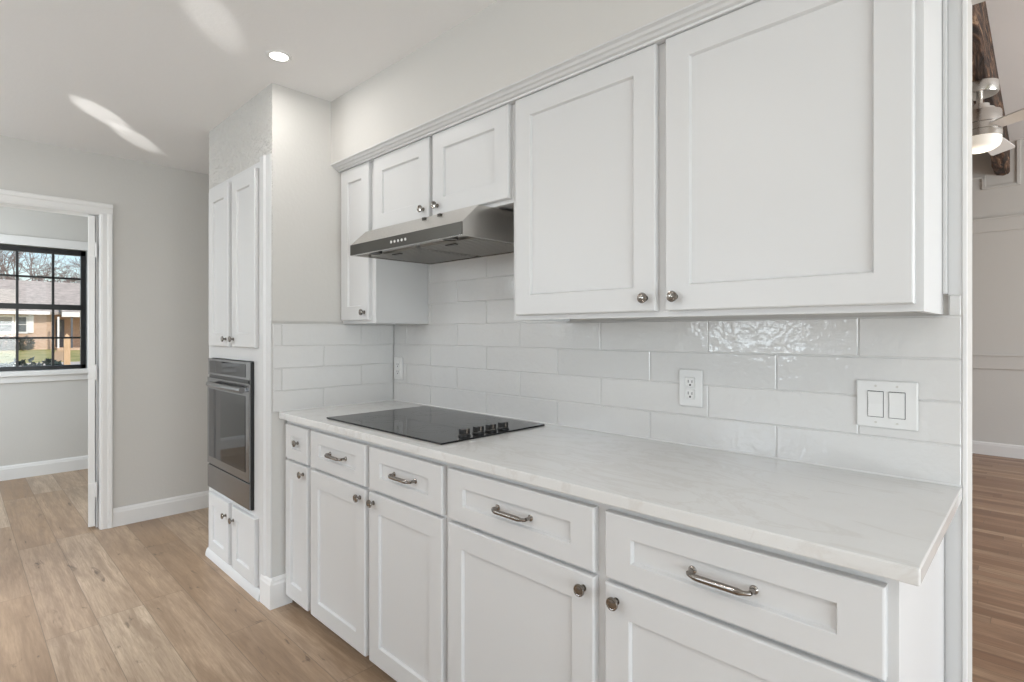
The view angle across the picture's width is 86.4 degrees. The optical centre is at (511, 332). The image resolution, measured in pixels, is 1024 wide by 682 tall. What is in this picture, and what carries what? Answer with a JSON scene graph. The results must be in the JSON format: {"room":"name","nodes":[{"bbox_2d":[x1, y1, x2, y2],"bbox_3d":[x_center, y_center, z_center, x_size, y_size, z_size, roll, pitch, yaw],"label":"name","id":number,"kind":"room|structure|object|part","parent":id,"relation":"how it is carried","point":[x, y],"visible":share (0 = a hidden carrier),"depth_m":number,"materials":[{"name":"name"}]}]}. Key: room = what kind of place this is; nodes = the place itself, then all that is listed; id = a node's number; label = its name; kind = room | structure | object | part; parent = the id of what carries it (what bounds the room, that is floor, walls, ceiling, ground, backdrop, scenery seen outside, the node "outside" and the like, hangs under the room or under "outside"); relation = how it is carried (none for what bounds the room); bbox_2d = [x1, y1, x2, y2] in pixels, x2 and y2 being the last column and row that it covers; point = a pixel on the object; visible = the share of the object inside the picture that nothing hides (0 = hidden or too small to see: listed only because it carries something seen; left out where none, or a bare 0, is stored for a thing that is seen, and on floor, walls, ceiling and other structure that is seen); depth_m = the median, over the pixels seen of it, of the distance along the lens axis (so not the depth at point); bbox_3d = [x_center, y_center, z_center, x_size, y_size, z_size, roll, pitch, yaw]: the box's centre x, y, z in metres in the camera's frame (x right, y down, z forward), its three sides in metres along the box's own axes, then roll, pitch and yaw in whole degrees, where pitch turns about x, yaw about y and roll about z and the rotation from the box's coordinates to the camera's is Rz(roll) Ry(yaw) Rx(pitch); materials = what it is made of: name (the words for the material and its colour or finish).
{"room":"kitchen","nodes":[
{"label":"kitchen","id":0,"kind":"room"},
{"bbox_2d":[0,206,87,465],"bbox_3d":[-4.694,0.061,4.582,0.140,2.457,3.600,0,0,44],"label":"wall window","id":1,"kind":"structure","parent":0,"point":[47,420],"depth_m":4.95,"materials":[{"name":"grey paint"}]},
{"bbox_2d":[0,234,87,383],"bbox_3d":[-4.438,-0.205,4.814,0.185,1.300,1.110,0,0,44],"label":"window","id":2,"kind":"structure","parent":1,"relation":"attached to","point":[16,374],"depth_m":4.96,"materials":[{"name":"black"}]},
{"bbox_3d":[-4.438,0.394,4.814,0.185,0.103,1.110,0,0,44],"label":"sill","id":3,"kind":"part","parent":2,"relation":"part of","materials":[{"name":"white paint"}]},
{"bbox_3d":[-4.392,-0.815,4.780,0.019,0.081,1.086,0,0,44],"label":"head casing","id":4,"kind":"part","parent":2,"relation":"part of","materials":[{"name":"white paint"}]},
{"bbox_2d":[0,455,87,480],"bbox_3d":[-4.636,1.228,4.531,0.014,0.125,3.408,0,0,44],"label":"baseboard","id":5,"kind":"structure","parent":1,"relation":"attached to","point":[24,470],"depth_m":4.93,"materials":[{"name":"white paint"}]},
{"bbox_2d":[0,135,208,507],"bbox_3d":[-3.225,0.061,3.123,0.140,2.457,3.458,0,0,44],"label":"wall","id":6,"kind":"structure","parent":0,"point":[161,213],"depth_m":3.78,"materials":[{"name":"grey paint"}]},
{"bbox_2d":[0,189,112,529],"bbox_3d":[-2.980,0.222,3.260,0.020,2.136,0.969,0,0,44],"label":"trim","id":7,"kind":"structure","parent":6,"relation":"attached to","point":[106,210],"depth_m":3.58,"materials":[{"name":"white paint"}]},
{"bbox_2d":[88,215,96,526],"bbox_3d":[-2.979,0.253,3.869,0.048,2.034,0.790,0,0,-38],"label":"door","id":8,"kind":"structure","parent":6,"relation":"in","point":[92,245],"depth_m":3.56,"materials":[{"name":"white paint"}]},
{"bbox_2d":[113,490,208,526],"bbox_3d":[-2.308,1.229,3.956,0.014,0.122,0.970,0,0,44],"label":"baseboard","id":9,"kind":"structure","parent":6,"relation":"attached to","point":[129,514],"depth_m":3.79,"materials":[{"name":"white paint"}]},
{"bbox_2d":[209,83,272,320],"bbox_3d":[-1.207,0.061,3.101,0.894,2.457,0.675,0,0,44],"label":"wall","id":10,"kind":"structure","parent":0,"point":[239,141],"depth_m":2.81,"materials":[{"name":"grey paint"}]},
{"bbox_2d":[0,0,497,174],"bbox_3d":[-1.511,-1.227,1.394,9.150,0.120,3.570,0,0,44],"label":"ceiling","id":11,"kind":"structure","parent":0,"point":[146,81],"depth_m":2.31,"materials":[{"name":"white paint"}]},
{"bbox_2d":[266,50,291,62],"bbox_3d":[-0.984,-1.164,2.301,0.104,0.005,0.104,0,0,44],"label":"recessed light","id":12,"kind":"object","parent":11,"relation":"in","point":[275,55],"visible":1,"depth_m":2.30,"materials":[{"name":"white plastic"}]},
{"bbox_2d":[270,52,287,60],"bbox_3d":[-0.984,-1.164,2.301,0.073,0.001,0.073,0,0,44],"label":"diffuser","id":13,"kind":"object","parent":12,"relation":"attached to","point":[275,56],"depth_m":2.30,"materials":[{"name":"white plastic"}]},
{"bbox_2d":[272,83,393,577],"bbox_3d":[-0.921,0.061,2.825,0.100,2.457,0.672,0,0,44],"label":"wall","id":14,"kind":"structure","parent":0,"point":[306,186],"depth_m":2.64,"materials":[{"name":"grey paint"}]},
{"bbox_2d":[260,573,292,609],"bbox_3d":[-1.129,1.220,2.608,0.120,0.140,0.106,0,0,44],"label":"baseboard","id":15,"kind":"structure","parent":14,"relation":"attached to","point":[273,595],"depth_m":2.56,"materials":[{"name":"white paint"}]},
{"bbox_2d":[272,324,393,412],"bbox_3d":[-0.888,0.167,2.790,0.012,0.417,0.665,0,0,44],"label":"tile backsplash","id":16,"kind":"structure","parent":14,"relation":"attached to","point":[314,365],"depth_m":2.76,"materials":[{"name":"white tile"}]},
{"bbox_2d":[0,453,1023,681],"bbox_3d":[1.146,1.340,3.085,10.500,0.100,9.600,0,0,44],"label":"floor","id":17,"kind":"structure","parent":0,"point":[143,601],"depth_m":2.57,"materials":[{"name":"brown wood"}]},
{"bbox_2d":[205,153,271,601],"bbox_3d":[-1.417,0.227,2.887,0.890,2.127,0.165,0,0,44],"label":"tall cabinet","id":18,"kind":"object","parent":17,"relation":"on","point":[240,206],"visible":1,"depth_m":2.73,"materials":[{"name":"white wood"}]},
{"bbox_3d":[-1.615,1.071,3.013,0.313,0.327,0.021,0,0,44],"label":"door","id":19,"kind":"part","parent":18,"relation":"part of","materials":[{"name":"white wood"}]},
{"bbox_3d":[-1.615,-0.362,3.013,0.313,0.876,0.021,0,0,44],"label":"door","id":20,"kind":"part","parent":18,"relation":"part of","materials":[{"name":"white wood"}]},
{"bbox_2d":[206,358,253,510],"bbox_3d":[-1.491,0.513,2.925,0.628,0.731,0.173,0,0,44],"label":"wall oven","id":21,"kind":"object","parent":18,"relation":"in","point":[230,382],"visible":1,"depth_m":2.84,"materials":[{"name":"black metal"}]},
{"bbox_3d":[-1.501,0.285,2.849,0.498,0.031,0.050,0,0,44],"label":"handle","id":22,"kind":"part","parent":21,"relation":"part of","materials":[{"name":"grey metal"}]},
{"bbox_3d":[-1.525,0.508,2.905,0.545,0.380,0.002,0,0,44],"label":"door glass","id":23,"kind":"part","parent":21,"relation":"part of","materials":[{"name":"black glass"}]},
{"bbox_3d":[-1.527,0.193,2.912,0.542,0.067,0.002,0,0,44],"label":"display glass","id":24,"kind":"part","parent":21,"relation":"part of","materials":[{"name":"black"}]},
{"bbox_3d":[-1.515,0.498,2.903,0.625,0.488,0.010,0,0,44],"label":"oven door","id":25,"kind":"part","parent":21,"relation":"part of","materials":[{"name":"black glass"}]},
{"bbox_3d":[-1.515,0.814,2.904,0.625,0.129,0.009,0,0,44],"label":"panel","id":26,"kind":"part","parent":21,"relation":"part of","materials":[{"name":"grey metal"}]},
{"bbox_3d":[-1.514,0.193,2.905,0.625,0.090,0.006,0,0,44],"label":"control panel","id":27,"kind":"part","parent":21,"relation":"part of","materials":[{"name":"grey metal"}]},
{"bbox_3d":[-1.489,1.268,2.890,0.782,0.045,0.020,0,0,44],"label":"shoe moulding","id":28,"kind":"part","parent":18,"relation":"part of","materials":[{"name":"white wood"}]},
{"bbox_3d":[-1.352,1.071,2.756,0.312,0.327,0.021,0,0,44],"label":"door","id":29,"kind":"part","parent":18,"relation":"part of","materials":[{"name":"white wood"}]},
{"bbox_3d":[-1.352,-0.362,2.756,0.312,0.876,0.021,0,0,44],"label":"door","id":30,"kind":"part","parent":18,"relation":"part of","materials":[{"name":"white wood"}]},
{"bbox_3d":[-1.167,0.157,2.580,0.104,1.987,0.016,0,0,44],"label":"casing","id":31,"kind":"part","parent":18,"relation":"part of","materials":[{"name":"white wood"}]},
{"bbox_2d":[286,421,312,610],"bbox_3d":[-0.783,0.848,2.700,0.271,0.884,0.641,0,0,44],"label":"base cabinet","id":32,"kind":"object","parent":17,"relation":"on","point":[298,436],"visible":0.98,"depth_m":2.48,"materials":[{"name":"white wood"}]},
{"bbox_3d":[-0.986,0.506,2.481,0.031,0.031,0.024,0,0,44],"label":"knob","id":33,"kind":"part","parent":32,"relation":"part of","materials":[{"name":"silver metal"}]},
{"bbox_3d":[-0.978,0.507,2.490,0.224,0.159,0.021,0,0,44],"label":"drawer","id":34,"kind":"part","parent":32,"relation":"part of","materials":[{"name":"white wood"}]},
{"bbox_3d":[-0.940,0.633,2.421,0.031,0.031,0.024,0,0,44],"label":"knob","id":35,"kind":"part","parent":32,"relation":"part of","materials":[{"name":"silver metal"}]},
{"bbox_2d":[311,427,449,681],"bbox_3d":[-0.348,0.848,2.274,0.946,0.884,0.643,0,0,44],"label":"base cabinet","id":36,"kind":"object","parent":17,"relation":"on","point":[379,513],"visible":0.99,"depth_m":2.00,"materials":[{"name":"white wood"}]},
{"bbox_3d":[-0.725,0.507,2.219,0.146,0.018,0.036,0,0,44],"label":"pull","id":37,"kind":"part","parent":36,"relation":"part of","materials":[{"name":"silver metal"}]},
{"bbox_3d":[-0.713,0.507,2.232,0.450,0.159,0.021,0,0,44],"label":"drawer","id":38,"kind":"part","parent":36,"relation":"part of","materials":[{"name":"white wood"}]},
{"bbox_3d":[-0.713,0.915,2.232,0.450,0.634,0.021,0,0,44],"label":"door","id":39,"kind":"part","parent":36,"relation":"part of","materials":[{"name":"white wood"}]},
{"bbox_3d":[-0.591,0.633,2.082,0.031,0.031,0.024,0,0,44],"label":"knob","id":40,"kind":"part","parent":36,"relation":"part of","materials":[{"name":"silver metal"}]},
{"bbox_3d":[-0.522,0.633,2.015,0.031,0.031,0.024,0,0,44],"label":"knob","id":41,"kind":"part","parent":36,"relation":"part of","materials":[{"name":"silver metal"}]},
{"bbox_3d":[-0.387,0.507,1.890,0.146,0.018,0.036,0,0,44],"label":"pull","id":42,"kind":"part","parent":36,"relation":"part of","materials":[{"name":"silver metal"}]},
{"bbox_3d":[-0.374,0.507,1.903,0.437,0.159,0.021,0,0,44],"label":"drawer","id":43,"kind":"part","parent":36,"relation":"part of","materials":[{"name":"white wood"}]},
{"bbox_3d":[-0.374,0.915,1.903,0.437,0.634,0.021,0,0,44],"label":"door","id":44,"kind":"part","parent":36,"relation":"part of","materials":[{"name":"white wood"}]},
{"bbox_2d":[448,463,944,681],"bbox_3d":[0.418,0.848,1.530,1.189,0.884,0.643,0,0,44],"label":"base cabinet","id":45,"kind":"object","parent":17,"relation":"on","point":[545,585],"visible":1,"depth_m":1.25,"materials":[{"name":"white wood"}]},
{"bbox_3d":[-0.008,0.507,1.520,0.146,0.018,0.036,0,0,44],"label":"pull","id":46,"kind":"part","parent":45,"relation":"part of","materials":[{"name":"silver metal"}]},
{"bbox_3d":[0.005,0.507,1.534,0.562,0.159,0.021,0,0,44],"label":"drawer","id":47,"kind":"part","parent":45,"relation":"part of","materials":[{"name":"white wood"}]},
{"bbox_3d":[0.005,0.915,1.534,0.562,0.634,0.021,0,0,44],"label":"door","id":48,"kind":"part","parent":45,"relation":"part of","materials":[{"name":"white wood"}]},
{"bbox_3d":[0.169,0.633,1.342,0.031,0.031,0.024,0,0,44],"label":"knob","id":49,"kind":"part","parent":45,"relation":"part of","materials":[{"name":"silver metal"}]},
{"bbox_3d":[0.238,0.633,1.275,0.031,0.031,0.024,0,0,44],"label":"knob","id":50,"kind":"part","parent":45,"relation":"part of","materials":[{"name":"silver metal"}]},
{"bbox_2d":[279,400,961,585],"bbox_3d":[-0.003,0.391,1.946,2.440,0.030,0.640,0,0,44],"label":"countertop","id":51,"kind":"structure","parent":45,"relation":"on","point":[893,528],"depth_m":1.31,"materials":[{"name":"white stone"}]},
{"bbox_2d":[327,406,544,444],"bbox_3d":[-0.338,0.360,2.284,0.800,0.032,0.528,0,0,44],"label":"cooktop","id":52,"kind":"object","parent":51,"relation":"in","point":[440,426],"visible":1,"depth_m":2.19,"materials":[{"name":"black glass"}]},
{"bbox_3d":[-0.170,0.364,1.947,0.046,0.010,0.046,0,0,44],"label":"burner knob","id":53,"kind":"part","parent":52,"relation":"part of","materials":[{"name":"black plastic"}]},
{"bbox_3d":[-0.034,0.364,2.087,0.046,0.010,0.046,0,0,44],"label":"burner knob","id":54,"kind":"part","parent":52,"relation":"part of","materials":[{"name":"black plastic"}]},
{"bbox_3d":[0.418,0.507,1.105,0.146,0.018,0.036,0,0,44],"label":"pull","id":55,"kind":"part","parent":45,"relation":"part of","materials":[{"name":"silver metal"}]},
{"bbox_3d":[0.431,0.915,1.119,0.564,0.634,0.021,0,0,44],"label":"door","id":56,"kind":"part","parent":45,"relation":"part of","materials":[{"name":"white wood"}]},
{"bbox_3d":[0.431,0.507,1.119,0.564,0.159,0.021,0,0,44],"label":"drawer","id":57,"kind":"part","parent":45,"relation":"part of","materials":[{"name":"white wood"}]},
{"bbox_2d":[331,0,699,163],"bbox_3d":[0.087,-1.008,2.047,2.430,0.317,0.380,0,0,44],"label":"wall","id":58,"kind":"structure","parent":0,"point":[507,42],"depth_m":1.99,"materials":[{"name":"grey paint"}]},
{"bbox_2d":[331,0,759,172],"bbox_3d":[-0.021,-0.834,1.935,2.429,0.032,0.076,0,0,44],"label":"trim","id":59,"kind":"structure","parent":58,"relation":"attached to","point":[698,13],"depth_m":1.73,"materials":[{"name":"white wood"}]},
{"bbox_2d":[568,0,986,681],"bbox_3d":[0.303,-0.410,2.182,10.450,3.400,0.130,0,0,44],"label":"wall","id":60,"kind":"structure","parent":0,"point":[970,2],"depth_m":1.34,"materials":[{"name":"grey paint"}]},
{"bbox_2d":[341,161,427,323],"bbox_3d":[-0.667,-0.447,2.790,0.312,0.805,0.349,0,0,44],"label":"upper cabinet","id":61,"kind":"object","parent":60,"relation":"attached to","point":[373,291],"visible":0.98,"depth_m":2.69,"materials":[{"name":"white wood"}]},
{"bbox_3d":[-0.772,-0.438,2.698,0.262,0.758,0.021,0,0,44],"label":"door","id":62,"kind":"part","parent":61,"relation":"part of","materials":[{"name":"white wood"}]},
{"bbox_2d":[374,104,513,229],"bbox_3d":[-0.229,-0.657,2.364,0.910,0.383,0.349,0,0,44],"label":"upper cabinet","id":63,"kind":"object","parent":60,"relation":"attached to","point":[469,163],"visible":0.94,"depth_m":2.18,"materials":[{"name":"white wood"}]},
{"bbox_3d":[-0.493,-0.648,2.426,0.426,0.337,0.021,0,0,44],"label":"door","id":64,"kind":"part","parent":63,"relation":"part of","materials":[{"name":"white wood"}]},
{"bbox_3d":[-0.382,-0.518,2.286,0.031,0.031,0.024,0,0,44],"label":"knob","id":65,"kind":"part","parent":63,"relation":"part of","materials":[{"name":"silver metal"}]},
{"bbox_2d":[350,204,513,264],"bbox_3d":[-0.297,-0.404,2.355,0.775,0.122,0.456,0,0,44],"label":"range hood","id":66,"kind":"object","parent":63,"relation":"attached to","point":[476,231],"visible":0.98,"depth_m":2.17,"materials":[{"name":"silver metal"}]},
{"bbox_2d":[368,251,381,254],"bbox_3d":[-0.606,-0.353,2.417,0.060,0.010,0.060,0,0,44],"label":"lamp","id":67,"kind":"object","parent":66,"relation":"attached to","point":[379,252],"depth_m":2.41,"materials":[{"name":"silver metal"}]},
{"bbox_3d":[-0.454,-0.370,2.195,0.773,0.046,0.002,0,0,44],"label":"panel","id":68,"kind":"part","parent":66,"relation":"part of","materials":[{"name":"silver metal"}]},
{"bbox_2d":[442,237,457,240],"bbox_3d":[-0.233,-0.353,2.055,0.060,0.010,0.060,0,0,44],"label":"lamp","id":69,"kind":"object","parent":66,"relation":"attached to","point":[452,238],"depth_m":2.05,"materials":[{"name":"silver metal"}]},
{"bbox_3d":[-0.313,-0.518,2.219,0.031,0.031,0.024,0,0,44],"label":"knob","id":70,"kind":"part","parent":63,"relation":"part of","materials":[{"name":"silver metal"}]},
{"bbox_3d":[-0.165,-0.648,2.107,0.441,0.337,0.021,0,0,44],"label":"door","id":71,"kind":"part","parent":63,"relation":"part of","materials":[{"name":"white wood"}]},
{"bbox_2d":[394,253,961,486],"bbox_3d":[0.219,-0.027,2.175,2.440,0.806,0.012,0,0,44],"label":"tile backsplash","id":72,"kind":"structure","parent":60,"relation":"attached to","point":[775,388],"depth_m":1.78,"materials":[{"name":"white tile"}]},
{"bbox_2d":[394,357,402,379],"bbox_3d":[-0.623,0.196,2.984,0.082,0.122,0.011,0,0,44],"label":"wall outlet","id":73,"kind":"object","parent":72,"relation":"attached to","point":[398,361],"visible":1,"depth_m":2.98,"materials":[{"name":"white plastic"}]},
{"bbox_2d":[679,369,702,406],"bbox_3d":[0.591,0.184,1.803,0.082,0.122,0.011,0,0,44],"label":"wall outlet","id":74,"kind":"object","parent":72,"relation":"attached to","point":[690,381],"visible":1,"depth_m":1.80,"materials":[{"name":"white plastic"}]},
{"bbox_2d":[685,377,694,386],"bbox_3d":[0.589,0.165,1.801,0.033,0.033,0.006,0,0,44],"label":"receptacle","id":75,"kind":"object","parent":74,"relation":"attached to","point":[689,381],"depth_m":1.80,"materials":[{"name":"white plastic"}]},
{"bbox_2d":[685,389,694,398],"bbox_3d":[0.589,0.203,1.801,0.033,0.033,0.006,0,0,44],"label":"receptacle","id":76,"kind":"object","parent":74,"relation":"attached to","point":[689,393],"depth_m":1.80,"materials":[{"name":"white plastic"}]},
{"bbox_2d":[857,379,917,430],"bbox_3d":[0.978,0.189,1.425,0.135,0.124,0.011,0,0,44],"label":"light switch","id":77,"kind":"object","parent":72,"relation":"attached to","point":[881,404],"visible":1,"depth_m":1.42,"materials":[{"name":"white plastic"}]},
{"bbox_2d":[514,0,947,320],"bbox_3d":[0.527,-0.447,1.635,1.191,0.805,0.358,0,0,44],"label":"upper cabinet","id":78,"kind":"object","parent":60,"relation":"attached to","point":[765,157],"visible":0.99,"depth_m":1.37,"materials":[{"name":"white wood"}]},
{"bbox_3d":[0.214,-0.439,1.737,0.550,0.757,0.021,0,0,44],"label":"door","id":79,"kind":"part","parent":78,"relation":"part of","materials":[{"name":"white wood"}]},
{"bbox_3d":[0.373,-0.098,1.551,0.031,0.031,0.024,0,0,44],"label":"knob","id":80,"kind":"part","parent":78,"relation":"part of","materials":[{"name":"silver metal"}]},
{"bbox_3d":[0.439,-0.098,1.487,0.031,0.031,0.024,0,0,44],"label":"knob","id":81,"kind":"part","parent":78,"relation":"part of","materials":[{"name":"silver metal"}]},
{"bbox_3d":[0.635,-0.439,1.328,0.563,0.757,0.021,0,0,44],"label":"door","id":82,"kind":"part","parent":78,"relation":"part of","materials":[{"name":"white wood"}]},
{"bbox_3d":[1.066,-0.471,1.341,0.009,0.755,0.026,0,0,44],"label":"scribe moulding","id":83,"kind":"part","parent":78,"relation":"part of","materials":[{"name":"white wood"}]},
{"bbox_2d":[945,0,961,681],"bbox_3d":[1.085,0.070,1.339,0.032,2.440,0.004,0,0,44],"label":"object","id":84,"kind":"structure","parent":60,"relation":"attached to","point":[953,535],"depth_m":1.33,"materials":[{"name":"white paint"}]},
{"bbox_2d":[972,139,1023,445],"bbox_3d":[3.033,-0.410,3.733,8.700,3.400,5.900,0,0,44],"label":"wall","id":85,"kind":"structure","parent":0,"point":[998,256],"depth_m":5.70,"materials":[{"name":"grey paint"}]},
{"bbox_2d":[972,140,1020,189],"bbox_3d":[4.399,-1.740,6.341,2.220,0.460,0.016,0,0,44],"label":"trim","id":86,"kind":"structure","parent":85,"relation":"attached to","point":[1018,142],"depth_m":5.58,"materials":[{"name":"grey paint"}]},
{"bbox_2d":[972,214,1023,369],"bbox_3d":[4.996,-0.411,5.750,8.500,1.592,0.030,0,0,44],"label":"trim","id":87,"kind":"structure","parent":85,"relation":"attached to","point":[1008,222],"depth_m":5.68,"materials":[{"name":"grey paint"}]},
{"bbox_2d":[972,440,1023,458],"bbox_3d":[4.999,1.222,5.754,8.500,0.135,0.020,0,0,44],"label":"baseboard","id":88,"kind":"structure","parent":85,"relation":"attached to","point":[978,447],"depth_m":5.67,"materials":[{"name":"white paint"}]},
{"bbox_2d":[972,0,1023,141],"bbox_3d":[3.046,-2.040,3.747,8.700,0.140,6.000,0,0,44],"label":"ceiling","id":89,"kind":"structure","parent":0,"point":[1006,17],"depth_m":3.82,"materials":[{"name":"white paint"}]},
{"bbox_2d":[972,1,1009,175],"bbox_3d":[3.087,-1.796,3.602,0.127,0.347,5.769,0,0,44],"label":"ceiling beam","id":90,"kind":"structure","parent":89,"relation":"attached to","point":[984,65],"depth_m":3.42,"materials":[{"name":"brown wood"}]},
{"bbox_2d":[972,78,1023,155],"bbox_3d":[3.108,-1.401,3.673,1.199,0.442,1.123,0,0,44],"label":"ceiling fan","id":91,"kind":"object","parent":90,"relation":"hanging from","point":[988,121],"visible":0.66,"depth_m":3.48,"materials":[{"name":"silver metal"}]},
{"bbox_2d":[972,133,1001,153],"bbox_3d":[3.063,-1.222,3.571,0.221,0.085,0.221,0,0,44],"label":"diffuser","id":92,"kind":"object","parent":91,"relation":"attached to","point":[981,142],"depth_m":3.49,"materials":[{"name":"white glass"}]},
{"bbox_3d":[3.365,-1.322,3.805,0.565,0.038,0.134,0,0,-38],"label":"blade","id":93,"kind":"part","parent":91,"relation":"part of","materials":[{"name":"white wood"}]},
{"bbox_3d":[3.115,-1.322,3.192,0.134,0.038,0.565,0,0,-8],"label":"blade","id":94,"kind":"part","parent":91,"relation":"part of","materials":[{"name":"white wood"}]},
{"label":"outside","id":95,"kind":"structure","parent":0,"visible":0},
{"bbox_2d":[0,349,79,363],"bbox_3d":[-52.783,1.280,60.728,84.800,1.180,70.000,0,0,44],"label":"lawn","id":96,"kind":"structure","parent":95,"point":[8,356],"depth_m":32.44,"materials":[{"name":"green plant"}]},
{"bbox_2d":[0,265,27,280],"bbox_3d":[-44.405,-3.482,43.316,7.258,9.013,10.743,0,0,44],"label":"bare tree","id":97,"kind":"object","parent":96,"relation":"on","point":[4,277],"visible":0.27,"depth_m":45.67,"materials":[{"name":"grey plant"}]},
{"bbox_2d":[0,335,34,350],"bbox_3d":[-32.559,0.684,35.050,1.027,1.037,2.957,0,0,44],"label":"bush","id":98,"kind":"object","parent":96,"relation":"on","point":[10,344],"visible":0.84,"depth_m":35.30,"materials":[{"name":"grey plant"}]},
{"bbox_2d":[0,250,70,281],"bbox_3d":[-60.538,-6.613,67.321,10.762,15.240,10.918,0,0,44],"label":"bare tree","id":99,"kind":"object","parent":96,"relation":"on","point":[8,266],"visible":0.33,"depth_m":67.22,"materials":[{"name":"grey plant"}]},
{"bbox_2d":[0,279,79,349],"bbox_3d":[-34.952,-1.235,39.189,10.400,5.050,23.200,0,0,44],"label":"house","id":100,"kind":"structure","parent":96,"relation":"on","point":[32,322],"depth_m":37.25,"materials":[{"name":"brick"}]},
{"bbox_3d":[-33.079,-0.530,35.553,0.025,0.960,0.700,0,0,44],"label":"pane","id":101,"kind":"part","parent":100,"relation":"part of","materials":[{"name":"clear glass"}]},
{"bbox_3d":[-32.501,-0.530,36.148,0.025,0.960,0.420,0,0,44],"label":"pane","id":102,"kind":"part","parent":100,"relation":"part of","materials":[{"name":"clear glass"}]},
{"bbox_2d":[28,315,33,332],"bbox_3d":[-32.206,-0.570,36.483,0.090,1.200,0.270,0,0,44],"label":"shutter","id":103,"kind":"object","parent":100,"relation":"hanging from","point":[30,317],"depth_m":36.45,"materials":[{"name":"white wood"}]},
{"bbox_3d":[-30.472,0.070,36.602,0.130,2.240,0.100,0,0,44],"label":"porch post","id":104,"kind":"part","parent":100,"relation":"part of","materials":[{"name":"white wood"}]},
{"bbox_3d":[-32.009,0.065,38.600,0.080,1.950,0.460,0,0,44],"label":"door","id":105,"kind":"part","parent":100,"relation":"part of","materials":[{"name":"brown wood"}]},
{"bbox_2d":[59,322,61,331],"bbox_3d":[-31.973,-0.385,38.572,0.030,0.650,0.170,0,0,44],"label":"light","id":106,"kind":"object","parent":100,"relation":"attached to","point":[60,323],"depth_m":38.57,"materials":[{"name":"glass"}]},
{"bbox_3d":[-29.977,0.070,37.111,0.130,2.240,0.100,0,0,44],"label":"porch post","id":107,"kind":"part","parent":100,"relation":"part of","materials":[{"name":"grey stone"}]},
{"bbox_2d":[0,251,79,282],"bbox_3d":[-49.396,-4.918,56.155,9.364,11.896,11.819,0,0,-1],"label":"bare tree","id":108,"kind":"object","parent":96,"relation":"on","point":[11,255],"visible":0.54,"depth_m":55.71,"materials":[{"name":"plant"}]},
{"bbox_2d":[54,350,62,360],"bbox_3d":[-27.225,1.377,32.786,0.595,0.365,9.152,0,0,-38],"label":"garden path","id":109,"kind":"structure","parent":96,"relation":"on","point":[58,354],"depth_m":32.50,"materials":[{"name":"beige concrete"}]},
{"bbox_2d":[50,257,79,282],"bbox_3d":[-38.202,-3.081,49.340,8.612,8.214,6.041,0,0,20],"label":"bare tree","id":110,"kind":"object","parent":96,"relation":"on","point":[77,281],"visible":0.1,"depth_m":48.19,"materials":[{"name":"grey plant"}]},
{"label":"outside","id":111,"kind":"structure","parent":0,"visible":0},
{"bbox_2d":[12,361,79,366],"bbox_3d":[-14.083,1.750,23.067,23.200,0.320,70.000,0,0,44],"label":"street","id":112,"kind":"structure","parent":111,"point":[78,362],"depth_m":27.90,"materials":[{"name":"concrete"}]},
{"bbox_2d":[0,356,62,366],"bbox_3d":[-11.096,0.983,10.996,1.110,1.003,3.383,0,0,44],"label":"clipped hedge","id":113,"kind":"object","parent":112,"relation":"on","point":[22,362],"visible":0.11,"depth_m":11.60,"materials":[{"name":"green plant"}]},
{"bbox_2d":[63,334,69,364],"bbox_3d":[-14.376,0.820,17.604,0.140,1.560,0.160,0,0,44],"label":"wooden post","id":114,"kind":"object","parent":112,"relation":"on","point":[66,342],"visible":0.46,"depth_m":17.56,"materials":[{"name":"brown wood"}]}
]}

